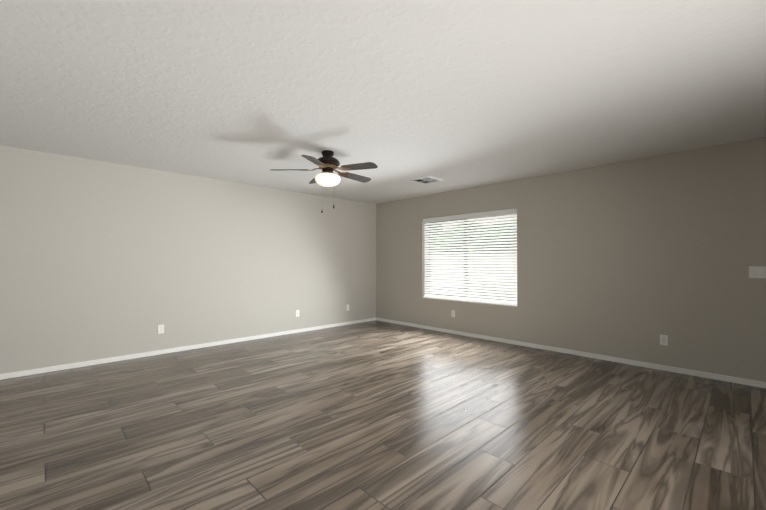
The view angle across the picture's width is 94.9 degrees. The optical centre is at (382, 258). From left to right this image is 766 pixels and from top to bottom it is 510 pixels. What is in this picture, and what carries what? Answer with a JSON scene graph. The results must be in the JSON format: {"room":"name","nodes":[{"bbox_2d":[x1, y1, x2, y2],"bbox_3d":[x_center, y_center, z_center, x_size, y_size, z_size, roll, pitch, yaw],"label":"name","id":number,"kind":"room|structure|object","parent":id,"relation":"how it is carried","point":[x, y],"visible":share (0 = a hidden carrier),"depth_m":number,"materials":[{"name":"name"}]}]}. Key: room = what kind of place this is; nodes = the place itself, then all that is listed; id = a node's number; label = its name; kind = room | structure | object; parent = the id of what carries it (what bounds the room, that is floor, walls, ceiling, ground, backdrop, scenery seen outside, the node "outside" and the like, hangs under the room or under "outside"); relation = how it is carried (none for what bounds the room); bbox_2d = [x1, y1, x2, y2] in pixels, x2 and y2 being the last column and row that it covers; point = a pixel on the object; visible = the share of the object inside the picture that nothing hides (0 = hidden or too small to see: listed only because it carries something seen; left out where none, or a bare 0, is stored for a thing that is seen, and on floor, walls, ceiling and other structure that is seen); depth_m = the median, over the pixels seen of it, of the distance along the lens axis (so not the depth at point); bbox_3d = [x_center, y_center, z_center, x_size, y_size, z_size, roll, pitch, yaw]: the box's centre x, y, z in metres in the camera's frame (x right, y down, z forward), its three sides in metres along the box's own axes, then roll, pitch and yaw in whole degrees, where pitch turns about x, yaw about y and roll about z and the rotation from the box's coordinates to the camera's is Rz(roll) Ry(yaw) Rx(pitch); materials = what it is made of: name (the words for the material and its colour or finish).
{"room":"empty living room","nodes":[
{"label":"empty living room","id":0,"kind":"room"},
{"bbox_2d":[0,145,375,373],"bbox_3d":[-2.798,0.046,4.957,7.600,2.440,0.200,0,-1,-44],"label":"wall","id":1,"kind":"structure","parent":0,"point":[100,259],"depth_m":4.64,"materials":[{"name":"grey paint"}]},
{"bbox_2d":[158,324,163,333],"bbox_3d":[-2.943,0.931,4.663,0.070,0.115,0.007,0,-1,-44],"label":"electrical outlet","id":2,"kind":"object","parent":1,"relation":"attached to","point":[160,329],"visible":1,"depth_m":4.66,"materials":[{"name":"white plastic"}]},
{"bbox_2d":[0,318,375,379],"bbox_3d":[-2.728,1.236,4.866,7.188,0.058,0.012,0,-1,-44],"label":"baseboard","id":3,"kind":"structure","parent":1,"relation":"attached to","point":[76,365],"depth_m":4.63,"materials":[{"name":"white wood"}]},
{"bbox_2d":[0,320,765,509],"bbox_3d":[-0.220,1.293,2.292,7.600,0.100,7.600,0,-1,-44],"label":"floor","id":4,"kind":"structure","parent":0,"point":[375,415],"depth_m":2.54,"materials":[{"name":"brown wood"}]},
{"bbox_2d":[0,0,765,203],"bbox_3d":[-0.220,-1.321,2.314,7.800,0.250,7.800,0,-1,-44],"label":"ceiling","id":5,"kind":"structure","parent":0,"point":[453,95],"depth_m":2.42,"materials":[{"name":"white paint"}]},
{"bbox_2d":[271,150,377,212],"bbox_3d":[-0.576,-0.853,3.921,1.132,0.660,1.184,0,-1,-44],"label":"ceiling fan","id":6,"kind":"object","parent":5,"relation":"hanging from","point":[328,163],"visible":1,"depth_m":3.80,"materials":[{"name":"brown wood"}]},
{"bbox_2d":[410,176,442,183],"bbox_3d":[0.643,-1.165,5.206,0.350,0.012,0.350,0,-1,-44],"label":"ceiling vent","id":7,"kind":"object","parent":5,"relation":"in","point":[426,180],"visible":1,"depth_m":5.20,"materials":[{"name":"white metal"}]},
{"bbox_2d":[376,137,765,381],"bbox_3d":[2.504,0.045,4.809,0.200,2.440,7.400,0,-1,-44],"label":"wall","id":8,"kind":"structure","parent":0,"point":[635,259],"depth_m":4.23,"materials":[{"name":"beige paint"}]},
{"bbox_2d":[422,297,516,306],"bbox_3d":[1.402,0.710,5.893,0.133,0.012,1.811,0,-1,-44],"label":"window sill","id":9,"kind":"structure","parent":8,"relation":"attached to","point":[471,301],"depth_m":5.79,"materials":[{"name":"white paint"}]},
{"bbox_2d":[427,214,516,300],"bbox_3d":[1.467,-0.019,5.963,0.050,1.471,1.811,0,-1,-44],"label":"sliding window","id":10,"kind":"structure","parent":8,"relation":"in","point":[465,253],"depth_m":6.00,"materials":[{"name":"glass"},{"name":"white vinyl"}]},
{"bbox_2d":[423,208,516,304],"bbox_3d":[1.396,-0.027,5.894,0.074,1.451,1.807,0,-1,-44],"label":"window blinds","id":11,"kind":"object","parent":10,"relation":"attached to","point":[467,269],"visible":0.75,"depth_m":5.81,"materials":[{"name":"white plastic"}]},
{"bbox_2d":[376,318,765,387],"bbox_3d":[2.358,1.236,4.796,0.012,0.058,7.200,0,-1,-44],"label":"baseboard","id":12,"kind":"structure","parent":8,"relation":"attached to","point":[755,383],"depth_m":4.37,"materials":[{"name":"white wood"}]},
{"bbox_2d":[660,335,667,345],"bbox_3d":[3.168,0.916,3.968,0.007,0.115,0.070,0,-1,-44],"label":"outlet","id":13,"kind":"object","parent":8,"relation":"attached to","point":[663,339],"visible":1,"depth_m":3.96,"materials":[{"name":"white plastic"}]},
{"bbox_2d":[749,266,765,277],"bbox_3d":[3.674,0.131,3.450,0.012,0.115,0.116,0,-1,-44],"label":"double light switch","id":14,"kind":"object","parent":8,"relation":"attached to","point":[757,271],"visible":1,"depth_m":3.45,"materials":[{"name":"white plastic"}]},
{"label":"outside","id":15,"kind":"structure","parent":0,"visible":0},
{"bbox_3d":[11.300,1.572,11.527,21.800,0.200,38.000,0,-1,-44],"label":"ground","id":16,"kind":"structure","parent":15,"visible":0},
{"bbox_2d":[461,283,485,298],"bbox_3d":[2.879,1.119,11.159,0.500,0.700,0.600,0,-1,-44],"label":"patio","id":17,"kind":"structure","parent":16,"relation":"on","point":[479,289],"depth_m":10.96,"materials":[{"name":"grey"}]},
{"bbox_2d":[431,252,516,300],"bbox_3d":[7.140,0.583,7.495,0.260,1.710,34.000,0,-1,-44],"label":"fence","id":18,"kind":"object","parent":16,"relation":"on","point":[476,270],"depth_m":11.47,"materials":[{"name":"white"}]},
{"bbox_2d":[431,220,516,251],"bbox_3d":[6.592,-0.199,11.554,3.173,3.344,16.531,0,-1,-44],"label":"trees","id":19,"kind":"object","parent":16,"relation":"on","point":[475,237],"depth_m":14.42,"materials":[{"name":"green plant"}]},
{"bbox_2d":[442,214,516,231],"bbox_3d":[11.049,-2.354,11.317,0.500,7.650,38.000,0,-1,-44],"label":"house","id":20,"kind":"structure","parent":16,"relation":"on","point":[483,220],"depth_m":17.08,"materials":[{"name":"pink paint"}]},
{"bbox_2d":[490,281,504,299],"bbox_3d":[3.437,1.054,10.586,0.433,0.820,0.433,0,-1,34],"label":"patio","id":21,"kind":"structure","parent":16,"relation":"on","point":[491,281],"depth_m":10.41,"materials":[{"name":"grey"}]}
]}

